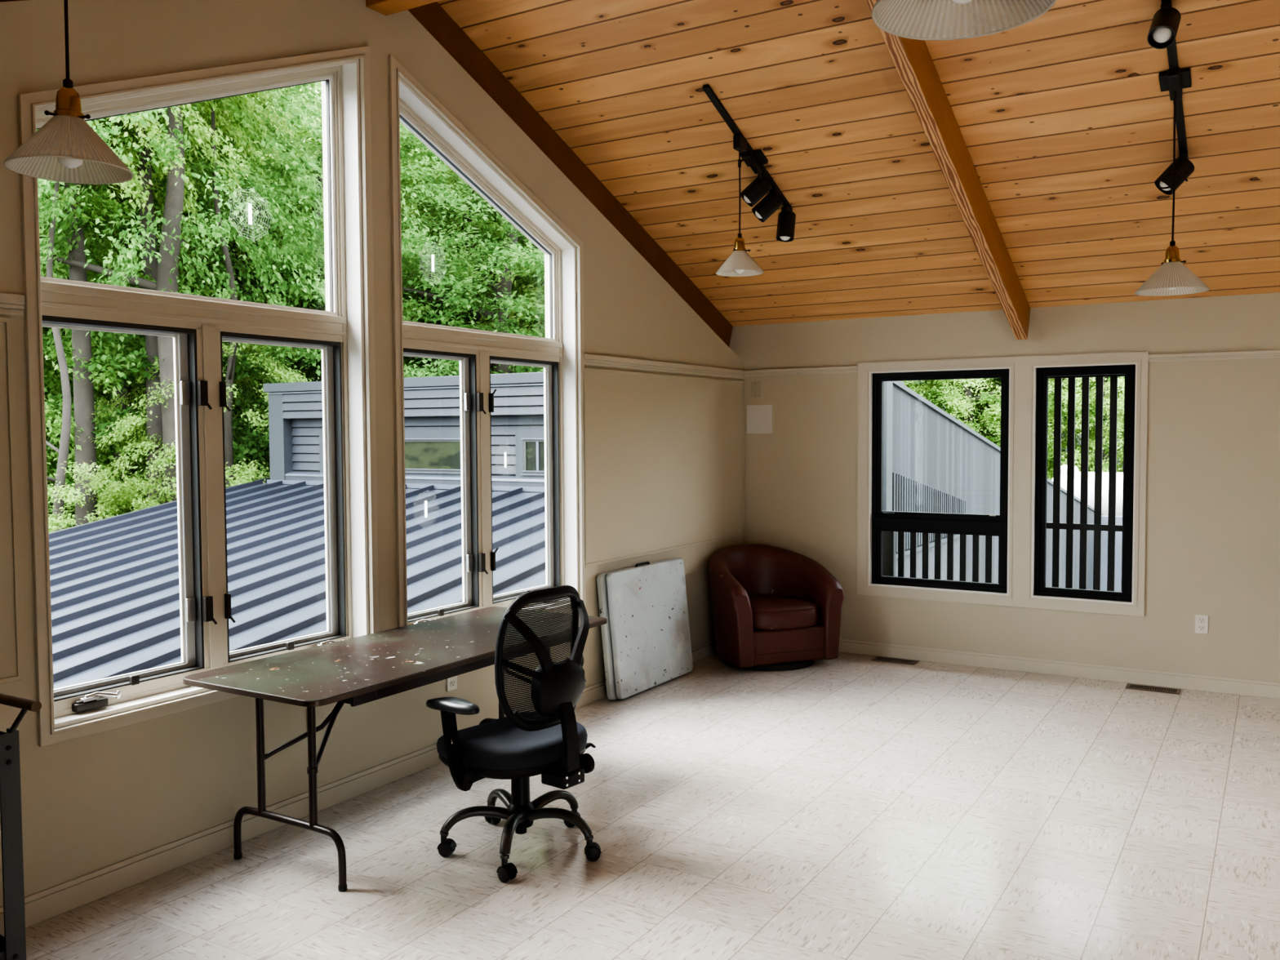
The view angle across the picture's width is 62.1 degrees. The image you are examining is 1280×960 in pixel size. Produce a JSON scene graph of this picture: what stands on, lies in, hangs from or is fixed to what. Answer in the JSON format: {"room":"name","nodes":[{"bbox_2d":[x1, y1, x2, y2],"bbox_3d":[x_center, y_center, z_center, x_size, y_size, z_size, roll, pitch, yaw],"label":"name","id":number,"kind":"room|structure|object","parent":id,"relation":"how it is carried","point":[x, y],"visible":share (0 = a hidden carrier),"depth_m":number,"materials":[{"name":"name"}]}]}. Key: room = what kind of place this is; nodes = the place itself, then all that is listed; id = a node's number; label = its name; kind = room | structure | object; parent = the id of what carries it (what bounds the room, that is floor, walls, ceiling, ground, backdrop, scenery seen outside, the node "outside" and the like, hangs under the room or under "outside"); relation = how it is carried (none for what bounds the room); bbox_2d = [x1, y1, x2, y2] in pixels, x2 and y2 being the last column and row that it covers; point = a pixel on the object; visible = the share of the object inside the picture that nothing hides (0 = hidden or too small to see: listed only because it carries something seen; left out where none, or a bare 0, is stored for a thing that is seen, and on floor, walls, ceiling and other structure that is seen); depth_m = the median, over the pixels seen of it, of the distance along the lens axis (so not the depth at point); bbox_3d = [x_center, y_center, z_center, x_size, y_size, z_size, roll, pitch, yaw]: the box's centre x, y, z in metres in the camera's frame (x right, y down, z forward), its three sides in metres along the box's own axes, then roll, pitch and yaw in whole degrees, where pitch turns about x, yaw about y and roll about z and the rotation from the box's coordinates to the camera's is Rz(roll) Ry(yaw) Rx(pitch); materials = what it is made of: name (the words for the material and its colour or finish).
{"room":"art studio","nodes":[
{"label":"art studio","id":0,"kind":"room"},
{"bbox_2d":[0,0,743,906],"bbox_3d":[-1.246,-0.425,4.859,0.200,3.625,7.512,1,3,31],"label":"wall","id":1,"kind":"structure","parent":0,"point":[90,803],"depth_m":4.21,"materials":[{"name":"paint"}]},
{"bbox_2d":[0,316,22,684],"bbox_3d":[-2.534,0.108,2.533,0.016,1.163,2.057,1,3,31],"label":"trim","id":2,"kind":"structure","parent":1,"relation":"attached to","point":[11,637],"depth_m":3.39,"materials":[{"name":"paint"}]},
{"bbox_2d":[0,292,25,315],"bbox_3d":[-2.538,-0.516,2.500,0.020,0.067,2.150,1,3,31],"label":"trim","id":3,"kind":"structure","parent":1,"relation":"attached to","point":[11,304],"depth_m":3.38,"materials":[{"name":"paint"}]},
{"bbox_2d":[17,45,379,746],"bbox_3d":[-1.667,-0.518,4.135,0.222,2.726,1.534,1,3,31],"label":"window","id":4,"kind":"structure","parent":1,"relation":"in","point":[198,326],"depth_m":4.16,"materials":[{"name":"paint"}]},
{"bbox_2d":[248,203,252,224],"bbox_3d":[-1.591,-1.088,4.340,0.002,0.223,0.217,1,3,31],"label":"decal","id":5,"kind":"object","parent":4,"relation":"attached to","point":[250,207],"visible":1,"depth_m":4.34,"materials":[{"name":"white plastic"}]},
{"bbox_2d":[306,706,320,733],"bbox_3d":[-1.379,1.016,4.491,0.006,0.116,0.072,1,3,31],"label":"blank plate","id":6,"kind":"object","parent":1,"relation":"attached to","point":[317,711],"visible":0.37,"depth_m":4.51,"materials":[{"name":"paint"}]},
{"bbox_2d":[0,639,716,935],"bbox_3d":[-1.143,1.339,4.884,0.016,0.097,7.512,1,3,31],"label":"baseboard","id":7,"kind":"structure","parent":1,"relation":"attached to","point":[60,899],"depth_m":4.05,"materials":[{"name":"paint"}]},
{"bbox_2d":[446,675,457,691],"bbox_3d":[-0.925,0.980,5.239,0.010,0.116,0.072,1,3,31],"label":"wall outlet","id":8,"kind":"object","parent":1,"relation":"attached to","point":[451,682],"visible":0.51,"depth_m":5.23,"materials":[{"name":"beige plastic"}]},
{"bbox_2d":[450,680,455,687],"bbox_3d":[-0.923,1.004,5.238,0.003,0.030,0.034,1,3,31],"label":"socket","id":9,"kind":"object","parent":8,"relation":"attached to","point":[452,682],"depth_m":5.24,"materials":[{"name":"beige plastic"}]},
{"bbox_2d":[388,54,586,627],"bbox_3d":[-0.808,-0.589,5.558,0.222,2.727,1.531,1,3,31],"label":"window","id":10,"kind":"structure","parent":1,"relation":"in","point":[475,349],"depth_m":5.58,"materials":[{"name":"paint"}]},
{"bbox_2d":[424,500,427,517],"bbox_3d":[-1.064,0.145,5.293,0.002,0.190,0.187,1,3,31],"label":"decal","id":11,"kind":"object","parent":10,"relation":"attached to","point":[425,501],"visible":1,"depth_m":5.29,"materials":[{"name":"white plastic"}]},
{"bbox_2d":[431,254,434,271],"bbox_3d":[-1.027,-1.078,5.276,0.002,0.212,0.206,1,3,31],"label":"decal","id":12,"kind":"object","parent":10,"relation":"attached to","point":[433,255],"visible":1,"depth_m":5.27,"materials":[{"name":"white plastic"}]},
{"bbox_2d":[583,367,744,567],"bbox_3d":[0.225,-0.117,7.101,0.016,1.163,2.160,1,3,31],"label":"wall panel","id":13,"kind":"object","parent":1,"relation":"attached to","point":[664,455],"depth_m":6.94,"materials":[{"name":"paint"}]},
{"bbox_2d":[583,353,744,378],"bbox_3d":[0.228,-0.747,7.079,0.020,0.064,2.165,1,3,31],"label":"trim","id":14,"kind":"structure","parent":1,"relation":"attached to","point":[588,359],"depth_m":6.89,"materials":[{"name":"paint"}]},
{"bbox_2d":[25,651,1279,959],"bbox_3d":[2.276,1.587,2.831,8.400,0.250,7.912,1,3,31],"label":"floor","id":15,"kind":"structure","parent":0,"point":[851,806],"depth_m":4.10,"materials":[{"name":"tile"}]},
{"bbox_2d":[0,693,41,959],"bbox_3d":[-2.084,1.054,2.732,0.543,0.874,0.814,1,3,31],"label":"utility cart","id":16,"kind":"object","parent":15,"relation":"on","point":[13,944],"visible":1,"depth_m":2.93,"materials":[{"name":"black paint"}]},
{"bbox_2d":[0,933,5,959],"bbox_3d":[-2.116,1.345,2.754,0.452,0.080,0.772,1,3,31],"label":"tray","id":17,"kind":"object","parent":16,"relation":"on","point":[2,946],"depth_m":3.01,"materials":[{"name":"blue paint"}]},
{"bbox_2d":[182,606,607,892],"bbox_3d":[-0.905,1.044,4.455,0.713,0.722,1.811,1,3,31],"label":"folding table","id":18,"kind":"object","parent":15,"relation":"on","point":[356,671],"visible":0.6,"depth_m":3.99,"materials":[{"name":"brown paint"}]},
{"bbox_2d":[426,585,601,882],"bbox_3d":[-0.483,0.907,4.082,0.668,1.025,0.617,-2,3,-36],"label":"office chair","id":19,"kind":"object","parent":15,"relation":"on","point":[548,740],"visible":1,"depth_m":3.91,"materials":[{"name":"black plastic"}]},
{"bbox_2d":[436,838,457,850],"bbox_3d":[-0.733,1.381,4.032,0.062,0.029,0.044,0,3,12],"label":"hood","id":20,"kind":"object","parent":19,"relation":"attached to","point":[446,844],"depth_m":4.01,"materials":[{"name":"black plastic"}]},
{"bbox_2d":[496,862,517,876],"bbox_3d":[-0.475,1.390,3.800,0.063,0.029,0.045,2,3,39],"label":"hood","id":21,"kind":"object","parent":19,"relation":"attached to","point":[506,869],"depth_m":3.79,"materials":[{"name":"black plastic"}]},
{"bbox_2d":[436,711,587,770],"bbox_3d":[-0.492,1.004,4.108,0.510,0.092,0.530,2,3,39],"label":"seat cushion","id":22,"kind":"object","parent":19,"relation":"on","point":[497,744],"depth_m":3.93,"materials":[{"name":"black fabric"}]},
{"bbox_2d":[584,841,601,854],"bbox_3d":[-0.177,1.380,3.986,0.062,0.029,0.044,-1,3,-6],"label":"hood","id":23,"kind":"object","parent":19,"relation":"attached to","point":[591,847],"depth_m":3.96,"materials":[{"name":"black plastic"}]},
{"bbox_2d":[596,558,693,700],"bbox_3d":[0.047,0.906,6.678,0.157,0.775,0.933,1,3,31],"label":"table","id":24,"kind":"object","parent":15,"relation":"on","point":[646,636],"visible":1,"depth_m":6.56,"materials":[{"name":"white plastic"}]},
{"bbox_2d":[708,543,844,671],"bbox_3d":[0.876,0.869,7.434,0.849,0.780,0.739,-1,3,-21],"label":"armchair","id":25,"kind":"object","parent":15,"relation":"on","point":[775,608],"visible":1,"depth_m":7.21,"materials":[{"name":"leather"}]},
{"bbox_2d":[748,594,817,630],"bbox_3d":[0.900,0.905,7.376,0.544,0.174,0.590,-1,3,-21],"label":"seat cushion","id":26,"kind":"object","parent":25,"relation":"on","point":[767,611],"depth_m":7.14,"materials":[{"name":"leather"}]},
{"bbox_2d":[871,656,919,664],"bbox_3d":[1.771,1.254,7.380,0.300,0.006,0.124,1,3,31],"label":"floor vent","id":27,"kind":"object","parent":15,"relation":"in","point":[877,658],"visible":1,"depth_m":7.37,"materials":[{"name":"brown metal"}]},
{"bbox_2d":[1125,683,1181,694],"bbox_3d":[3.157,1.284,6.538,0.300,0.006,0.124,1,3,31],"label":"floor vent","id":28,"kind":"object","parent":15,"relation":"in","point":[1158,689],"visible":1,"depth_m":6.53,"materials":[{"name":"brown metal"}]},
{"bbox_2d":[436,0,1279,326],"bbox_3d":[3.380,-1.710,4.639,8.900,1.935,4.512,1,3,31],"label":"ceiling","id":29,"kind":"structure","parent":0,"point":[1063,116],"depth_m":5.52,"materials":[{"name":"brown wood"}]},
{"bbox_2d":[408,1,733,346],"bbox_3d":[-0.373,-1.696,6.400,0.175,1.783,3.865,1,3,31],"label":"beam","id":30,"kind":"structure","parent":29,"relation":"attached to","point":[432,16],"depth_m":6.08,"materials":[{"name":"brown wood"}]},
{"bbox_2d":[702,84,795,276],"bbox_3d":[0.616,-1.578,5.881,0.350,0.905,1.095,1,3,31],"label":"track light","id":31,"kind":"object","parent":29,"relation":"attached to","point":[758,188],"depth_m":5.89,"materials":[{"name":"black metal"}]},
{"bbox_2d":[733,236,750,251],"bbox_3d":[0.538,-1.275,5.758,0.102,0.084,0.095,1,3,31],"label":"socket","id":32,"kind":"object","parent":31,"relation":"attached to","point":[740,246],"depth_m":5.74,"materials":[{"name":"brown metal"}]},
{"bbox_2d":[866,0,1030,339],"bbox_3d":[1.520,-1.688,5.273,0.071,1.716,3.838,1,3,31],"label":"beam","id":33,"kind":"structure","parent":29,"relation":"attached to","point":[912,59],"depth_m":5.39,"materials":[{"name":"brown wood"}]},
{"bbox_2d":[1134,0,1209,296],"bbox_3d":[2.355,-1.456,4.698,0.301,1.226,1.272,1,3,31],"label":"track light","id":34,"kind":"object","parent":29,"relation":"attached to","point":[1166,21],"depth_m":4.73,"materials":[{"name":"black metal"}]},
{"bbox_2d":[1160,244,1186,264],"bbox_3d":[2.389,-1.011,4.764,0.102,0.084,0.095,1,3,31],"label":"socket","id":35,"kind":"object","parent":34,"relation":"attached to","point":[1172,253],"depth_m":4.75,"materials":[{"name":"brown metal"}]},
{"bbox_2d":[728,292,1279,682],"bbox_3d":[4.190,0.086,6.087,8.540,2.430,0.160,1,3,31],"label":"wall","id":36,"kind":"structure","parent":0,"point":[1212,526],"depth_m":6.67,"materials":[{"name":"paint"}]},
{"bbox_2d":[751,381,759,397],"bbox_3d":[0.865,-0.679,7.958,0.074,0.118,0.008,1,3,31],"label":"blank plate","id":37,"kind":"object","parent":36,"relation":"attached to","point":[755,385],"visible":1,"depth_m":7.96,"materials":[{"name":"beige plastic"}]},
{"bbox_2d":[746,403,773,434],"bbox_3d":[0.895,-0.455,7.952,0.226,0.230,0.006,1,3,31],"label":"access panel","id":38,"kind":"object","parent":36,"relation":"attached to","point":[759,417],"visible":1,"depth_m":7.95,"materials":[{"name":"paint"}]},
{"bbox_2d":[871,368,1008,593],"bbox_3d":[2.074,0.000,7.342,0.944,1.494,0.132,1,3,31],"label":"window","id":39,"kind":"structure","parent":36,"relation":"in","point":[994,525],"depth_m":7.33,"materials":[{"name":"black metal"}]},
{"bbox_2d":[857,351,1148,616],"bbox_3d":[2.349,0.012,7.089,1.865,1.649,0.021,1,3,31],"label":"trim","id":40,"kind":"structure","parent":36,"relation":"attached to","point":[1021,367],"depth_m":6.99,"materials":[{"name":"paint"}]},
{"bbox_2d":[742,349,1279,376],"bbox_3d":[4.284,-0.726,5.884,8.200,0.046,0.020,1,3,31],"label":"trim","id":41,"kind":"structure","parent":36,"relation":"attached to","point":[1256,353],"depth_m":6.51,"materials":[{"name":"paint"}]},
{"bbox_2d":[838,638,1279,698],"bbox_3d":[4.303,1.258,5.973,8.184,0.097,0.016,1,3,31],"label":"baseboard","id":42,"kind":"structure","parent":36,"relation":"attached to","point":[1258,688],"depth_m":6.88,"materials":[{"name":"paint"}]},
{"bbox_2d":[1034,364,1135,601],"bbox_3d":[2.877,0.017,6.870,0.596,1.494,0.110,1,3,31],"label":"window","id":43,"kind":"structure","parent":36,"relation":"in","point":[1042,374],"depth_m":6.86,"materials":[{"name":"black metal"}]},
{"bbox_2d":[1194,614,1208,634],"bbox_3d":[3.427,0.881,6.487,0.072,0.116,0.010,1,3,31],"label":"wall outlet","id":44,"kind":"object","parent":36,"relation":"attached to","point":[1201,620],"visible":1,"depth_m":6.48,"materials":[{"name":"beige plastic"}]},
{"bbox_3d":[2.674,0.865,7.339,2.800,0.175,0.330,1,3,31],"label":"deck edge","id":45,"kind":"structure","parent":36,"relation":"attached to","visible":0},
{"bbox_2d":[883,530,999,583],"bbox_3d":[2.217,0.516,7.591,0.973,0.505,0.060,1,3,31],"label":"railing","id":46,"kind":"object","parent":45,"relation":"on","point":[889,537],"visible":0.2,"depth_m":7.64,"materials":[{"name":"black metal"}]},
{"bbox_2d":[1045,373,1125,591],"bbox_3d":[2.973,0.026,7.111,0.600,1.520,0.044,1,3,31],"label":"bars","id":47,"kind":"object","parent":45,"relation":"on","point":[1056,525],"visible":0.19,"depth_m":7.09,"materials":[{"name":"black metal"}]},
{"bbox_3d":[1.049,-1.520,0.781,8.900,0.160,4.797,1,25,31],"label":"ceiling","id":48,"kind":"structure","parent":0,"visible":0},
{"bbox_2d":[4,0,133,184],"bbox_3d":[-1.423,-1.201,2.631,0.286,0.862,0.286,-1,3,-11],"label":"pendant lamp","id":49,"kind":"object","parent":48,"relation":"hanging from","point":[65,148],"visible":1,"depth_m":2.62,"materials":[{"name":"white glass"}]},
{"bbox_2d":[44,86,90,119],"bbox_3d":[-1.424,-0.933,2.633,0.102,0.084,0.095,1,3,31],"label":"socket","id":50,"kind":"object","parent":49,"relation":"attached to","point":[68,101],"depth_m":2.62,"materials":[{"name":"brown metal"}]},
{"bbox_2d":[365,0,440,15],"bbox_3d":[2.294,-2.245,2.625,8.300,0.475,0.127,1,3,31],"label":"beam","id":51,"kind":"structure","parent":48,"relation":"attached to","point":[386,7],"depth_m":4.66,"materials":[{"name":"brown wood"}]},
{"bbox_2d":[871,0,1056,40],"bbox_3d":[0.517,-1.219,1.689,0.288,0.920,0.288,1,3,19],"label":"pendant lamp","id":52,"kind":"object","parent":48,"relation":"hanging from","point":[918,20],"visible":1,"depth_m":1.81,"materials":[{"name":"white glass"}]},
{"label":"outside","id":53,"kind":"structure","parent":0,"visible":0},
{"bbox_3d":[10.615,3.589,21.578,15.000,0.340,21.000,1,3,31],"label":"ground","id":54,"kind":"structure","parent":53,"visible":0},
{"bbox_2d":[1051,464,1123,515],"bbox_3d":[12.666,1.397,26.663,4.620,3.530,1.200,1,3,31],"label":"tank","id":55,"kind":"object","parent":54,"relation":"on","point":[1119,479],"visible":0.14,"depth_m":26.73,"materials":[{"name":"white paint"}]},
{"bbox_2d":[1100,515,1122,591],"bbox_3d":[13.387,2.142,22.230,6.980,2.540,0.300,1,3,31],"label":"wall","id":56,"kind":"structure","parent":54,"relation":"on","point":[1118,535],"depth_m":23.75,"materials":[{"name":"grey metal"}]},
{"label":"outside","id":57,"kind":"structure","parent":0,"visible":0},
{"bbox_2d":[50,382,1123,519],"bbox_3d":[6.762,-13.416,27.160,130.000,33.245,130.000,1,3,31],"label":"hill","id":58,"kind":"structure","parent":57,"point":[1080,435],"depth_m":44.39,"materials":[{"name":"green plant"}]},
{"bbox_2d":[40,243,93,398],"bbox_3d":[-12.754,-2.820,18.623,6.660,9.915,6.656,0,3,0],"label":"tree","id":59,"kind":"object","parent":58,"relation":"on","point":[46,327],"visible":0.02,"depth_m":18.09,"materials":[{"name":"green plant"}]},
{"bbox_2d":[45,181,177,533],"bbox_3d":[-6.843,0.559,12.720,3.356,8.404,3.394,-2,3,-30],"label":"tree","id":60,"kind":"object","parent":58,"relation":"on","point":[57,522],"visible":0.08,"depth_m":12.58,"materials":[{"name":"green plant"}]},
{"bbox_2d":[40,124,193,463],"bbox_3d":[-11.328,-3.670,19.791,6.196,11.505,5.833,1,3,24],"label":"tree","id":61,"kind":"object","parent":58,"relation":"on","point":[105,125],"visible":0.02,"depth_m":18.54,"materials":[{"name":"green plant"}]},
{"bbox_2d":[42,114,218,529],"bbox_3d":[-9.353,-2.420,14.681,6.400,11.873,6.024,-2,3,-33],"label":"tree","id":62,"kind":"object","parent":58,"relation":"on","point":[115,205],"visible":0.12,"depth_m":14.11,"materials":[{"name":"green plant"}]},
{"bbox_2d":[39,120,240,526],"bbox_3d":[-9.547,-2.652,16.787,6.042,11.231,5.687,-1,3,-18],"label":"tree","id":63,"kind":"object","parent":58,"relation":"on","point":[51,384],"visible":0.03,"depth_m":15.92,"materials":[{"name":"green plant"}]},
{"bbox_2d":[48,456,258,526],"bbox_3d":[-6.845,1.995,16.144,5.226,4.865,5.668,0,3,3],"label":"bush","id":64,"kind":"object","parent":58,"relation":"on","point":[127,471],"visible":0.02,"depth_m":14.88,"materials":[{"name":"green plant"}]},
{"bbox_2d":[42,126,283,495],"bbox_3d":[-10.228,-3.601,20.058,6.057,11.932,6.434,1,3,25],"label":"tree","id":65,"kind":"object","parent":58,"relation":"on","point":[258,154],"visible":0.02,"depth_m":18.90,"materials":[{"name":"green plant"}]},
{"bbox_2d":[38,88,294,526],"bbox_3d":[-7.153,-2.769,13.703,5.846,14.168,5.633,1,3,20],"label":"tree","id":66,"kind":"object","parent":58,"relation":"on","point":[83,389],"visible":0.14,"depth_m":13.69,"materials":[{"name":"green plant"}]},
{"bbox_2d":[44,86,302,511],"bbox_3d":[-7.904,-3.932,15.975,6.103,15.162,6.106,-1,3,-8],"label":"tree","id":67,"kind":"object","parent":58,"relation":"on","point":[257,163],"visible":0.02,"depth_m":16.07,"materials":[{"name":"green plant"}]},
{"bbox_2d":[38,97,325,519],"bbox_3d":[-7.747,-1.581,17.048,7.694,10.100,7.962,-2,3,-29],"label":"tree","id":68,"kind":"object","parent":58,"relation":"on","point":[139,349],"visible":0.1,"depth_m":14.72,"materials":[{"name":"green plant"}]},
{"bbox_2d":[43,136,324,515],"bbox_3d":[-6.865,-1.422,18.474,6.820,9.915,6.590,-2,3,-36],"label":"tree","id":69,"kind":"object","parent":58,"relation":"on","point":[244,292],"visible":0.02,"depth_m":16.69,"materials":[{"name":"green plant"}]},
{"bbox_2d":[60,81,320,504],"bbox_3d":[-6.604,-4.685,14.316,5.796,17.935,5.456,2,3,37],"label":"tree","id":70,"kind":"object","parent":58,"relation":"on","point":[155,426],"visible":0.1,"depth_m":14.16,"materials":[{"name":"green plant"}]},
{"bbox_2d":[71,108,319,515],"bbox_3d":[-5.572,-0.835,14.591,3.816,8.404,3.676,-3,4,-44],"label":"tree","id":71,"kind":"object","parent":58,"relation":"on","point":[230,481],"visible":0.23,"depth_m":13.76,"materials":[{"name":"green plant"}]},
{"bbox_2d":[40,89,410,466],"bbox_3d":[-7.714,-2.289,20.489,7.233,10.608,7.507,-1,3,-18],"label":"tree","id":72,"kind":"object","parent":58,"relation":"on","point":[297,365],"visible":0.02,"depth_m":18.43,"materials":[{"name":"green plant"}]},
{"bbox_2d":[35,81,429,502],"bbox_3d":[-6.136,-2.752,13.520,6.663,14.144,6.439,-1,3,-4],"label":"tree","id":73,"kind":"object","parent":58,"relation":"on","point":[171,242],"visible":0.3,"depth_m":13.30,"materials":[{"name":"green plant"}]},
{"bbox_2d":[181,82,405,302],"bbox_3d":[-7.791,-3.959,24.580,6.101,12.016,6.481,1,3,26],"label":"tree","id":74,"kind":"object","parent":58,"relation":"on","point":[319,88],"visible":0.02,"depth_m":24.45,"materials":[{"name":"green plant"}]},
{"bbox_2d":[51,95,540,511],"bbox_3d":[-5.008,-0.963,17.763,7.748,10.167,8.018,2,3,38],"label":"tree","id":75,"kind":"object","parent":58,"relation":"on","point":[295,290],"visible":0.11,"depth_m":15.52,"materials":[{"name":"green plant"}]},
{"bbox_2d":[178,91,424,381],"bbox_3d":[-6.968,-2.470,21.424,5.639,11.136,5.990,-2,3,-28],"label":"tree","id":76,"kind":"object","parent":58,"relation":"on","point":[295,137],"visible":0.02,"depth_m":19.92,"materials":[{"name":"green plant"}]},
{"bbox_2d":[209,175,413,469],"bbox_3d":[-6.678,-1.667,20.402,4.923,8.404,4.743,-1,3,-14],"label":"tree","id":77,"kind":"object","parent":58,"relation":"on","point":[233,414],"visible":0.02,"depth_m":18.67,"materials":[{"name":"green plant"}]},
{"bbox_2d":[190,113,493,422],"bbox_3d":[-5.707,-1.887,21.477,7.192,10.550,7.465,0,3,14],"label":"tree","id":78,"kind":"object","parent":58,"relation":"on","point":[279,233],"visible":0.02,"depth_m":19.56,"materials":[{"name":"green plant"}]},
{"bbox_2d":[245,102,441,381],"bbox_3d":[-6.388,-3.484,25.245,7.879,11.633,7.875,1,3,34],"label":"tree","id":79,"kind":"object","parent":58,"relation":"on","point":[314,103],"visible":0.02,"depth_m":22.96,"materials":[{"name":"green plant"}]},
{"bbox_2d":[222,124,544,457],"bbox_3d":[-3.631,-1.141,19.017,7.010,10.393,7.006,0,3,8],"label":"tree","id":80,"kind":"object","parent":58,"relation":"on","point":[492,227],"visible":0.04,"depth_m":16.97,"materials":[{"name":"green plant"}]},
{"bbox_2d":[241,141,545,382],"bbox_3d":[-2.349,-0.827,17.244,7.595,9.915,7.339,-1,3,-17],"label":"tree","id":81,"kind":"object","parent":58,"relation":"on","point":[513,253],"visible":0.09,"depth_m":14.96,"materials":[{"name":"green plant"}]},
{"bbox_2d":[300,81,540,325],"bbox_3d":[-3.274,-4.567,20.046,5.456,17.134,5.796,2,3,37],"label":"tree","id":82,"kind":"object","parent":58,"relation":"on","point":[310,138],"visible":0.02,"depth_m":18.97,"materials":[{"name":"green plant"}]},
{"bbox_2d":[403,268,452,372],"bbox_3d":[-3.797,-0.477,19.656,4.431,8.404,4.269,-1,3,-11],"label":"tree","id":83,"kind":"object","parent":58,"relation":"on","point":[422,298],"visible":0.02,"depth_m":18.86,"materials":[{"name":"green plant"}]},
{"bbox_2d":[317,122,544,369],"bbox_3d":[-2.945,-3.636,19.087,6.106,15.364,6.103,0,3,-4],"label":"tree","id":84,"kind":"object","parent":58,"relation":"on","point":[412,211],"visible":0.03,"depth_m":18.39,"materials":[{"name":"green plant"}]},
{"bbox_2d":[407,204,545,376],"bbox_3d":[-0.630,-0.841,17.315,6.964,9.915,6.730,0,3,-3],"label":"tree","id":85,"kind":"object","parent":58,"relation":"on","point":[541,313],"visible":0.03,"depth_m":15.86,"materials":[{"name":"green plant"}]},
{"bbox_2d":[48,372,904,688],"bbox_3d":[-3.119,1.541,9.252,7.030,5.115,14.300,1,3,31],"label":"neighbouring building","id":86,"kind":"structure","parent":58,"relation":"on","point":[115,584],"depth_m":9.67,"materials":[{"name":"metal"}]},
{"bbox_2d":[408,173,544,373],"bbox_3d":[-0.828,-2.999,21.644,7.054,13.833,7.494,0,3,3],"label":"tree","id":87,"kind":"object","parent":58,"relation":"on","point":[522,293],"visible":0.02,"depth_m":18.94,"materials":[{"name":"green plant"}]},
{"bbox_2d":[416,195,542,367],"bbox_3d":[-2.479,-1.282,22.402,6.898,10.236,6.901,0,3,1],"label":"tree","id":88,"kind":"object","parent":58,"relation":"on","point":[525,244],"visible":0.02,"depth_m":19.61,"materials":[{"name":"green plant"}]},
{"bbox_2d":[476,229,544,373],"bbox_3d":[0.209,-0.932,19.213,6.582,9.915,6.832,0,3,5],"label":"tree","id":89,"kind":"object","parent":58,"relation":"on","point":[512,317],"visible":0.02,"depth_m":17.46,"materials":[{"name":"green plant"}]},
{"bbox_2d":[906,379,959,411],"bbox_3d":[8.161,-6.375,38.990,9.320,17.348,9.316,0,3,11],"label":"tree","id":90,"kind":"object","parent":58,"relation":"on","point":[932,380],"visible":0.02,"depth_m":36.72,"materials":[{"name":"green plant"}]},
{"bbox_2d":[903,378,985,437],"bbox_3d":[7.734,-1.546,34.694,6.604,11.881,7.016,-3,3,-41],"label":"tree","id":91,"kind":"object","parent":58,"relation":"on","point":[976,411],"visible":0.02,"depth_m":33.94,"materials":[{"name":"green plant"}]},
{"bbox_2d":[906,378,1000,437],"bbox_3d":[10.304,-7.940,38.103,8.846,20.628,8.327,2,3,36],"label":"tree","id":92,"kind":"object","parent":58,"relation":"on","point":[982,386],"visible":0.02,"depth_m":36.63,"materials":[{"name":"green plant"}]},
{"bbox_2d":[902,377,1079,478],"bbox_3d":[10.235,-0.730,33.724,6.819,9.915,7.077,-2,3,-27],"label":"tree","id":93,"kind":"object","parent":58,"relation":"on","point":[968,415],"visible":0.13,"depth_m":31.68,"materials":[{"name":"green plant"}]},
{"bbox_2d":[883,381,1103,589],"bbox_3d":[6.612,1.118,17.881,0.270,5.061,16.250,1,3,31],"label":"wall","id":94,"kind":"structure","parent":58,"relation":"on","point":[934,462],"depth_m":12.78,"materials":[{"name":"grey metal"}]},
{"bbox_2d":[932,377,1067,444],"bbox_3d":[12.137,-8.158,38.351,8.846,20.630,8.327,-2,3,-38],"label":"tree","id":95,"kind":"object","parent":58,"relation":"on","point":[997,380],"visible":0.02,"depth_m":37.76,"materials":[{"name":"green plant"}]},
{"bbox_2d":[908,376,1124,479],"bbox_3d":[11.864,-1.876,33.242,7.016,11.884,6.604,-1,3,-5],"label":"tree","id":96,"kind":"object","parent":58,"relation":"on","point":[984,397],"visible":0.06,"depth_m":31.83,"materials":[{"name":"green plant"}]},
{"bbox_2d":[973,376,1124,454],"bbox_3d":[14.931,-5.770,37.587,8.808,15.804,8.794,-2,3,-34],"label":"tree","id":97,"kind":"object","parent":58,"relation":"on","point":[1064,417],"visible":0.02,"depth_m":38.18,"materials":[{"name":"green plant"}]},
{"bbox_2d":[984,377,1124,480],"bbox_3d":[13.928,-0.814,32.202,6.819,9.915,7.077,-1,3,-7],"label":"tree","id":98,"kind":"object","parent":58,"relation":"on","point":[1078,382],"visible":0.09,"depth_m":30.26,"materials":[{"name":"green plant"}]},
{"bbox_2d":[995,377,1124,465],"bbox_3d":[15.961,-6.506,36.340,9.320,17.350,9.316,-2,3,-39],"label":"tree","id":99,"kind":"object","parent":58,"relation":"on","point":[1062,435],"visible":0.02,"depth_m":36.36,"materials":[{"name":"green plant"}]},
{"bbox_2d":[1052,376,1124,471],"bbox_3d":[15.794,-0.691,30.909,6.819,9.915,7.077,0,3,9],"label":"tree","id":100,"kind":"object","parent":58,"relation":"on","point":[1120,455],"visible":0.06,"depth_m":30.60,"materials":[{"name":"green plant"}]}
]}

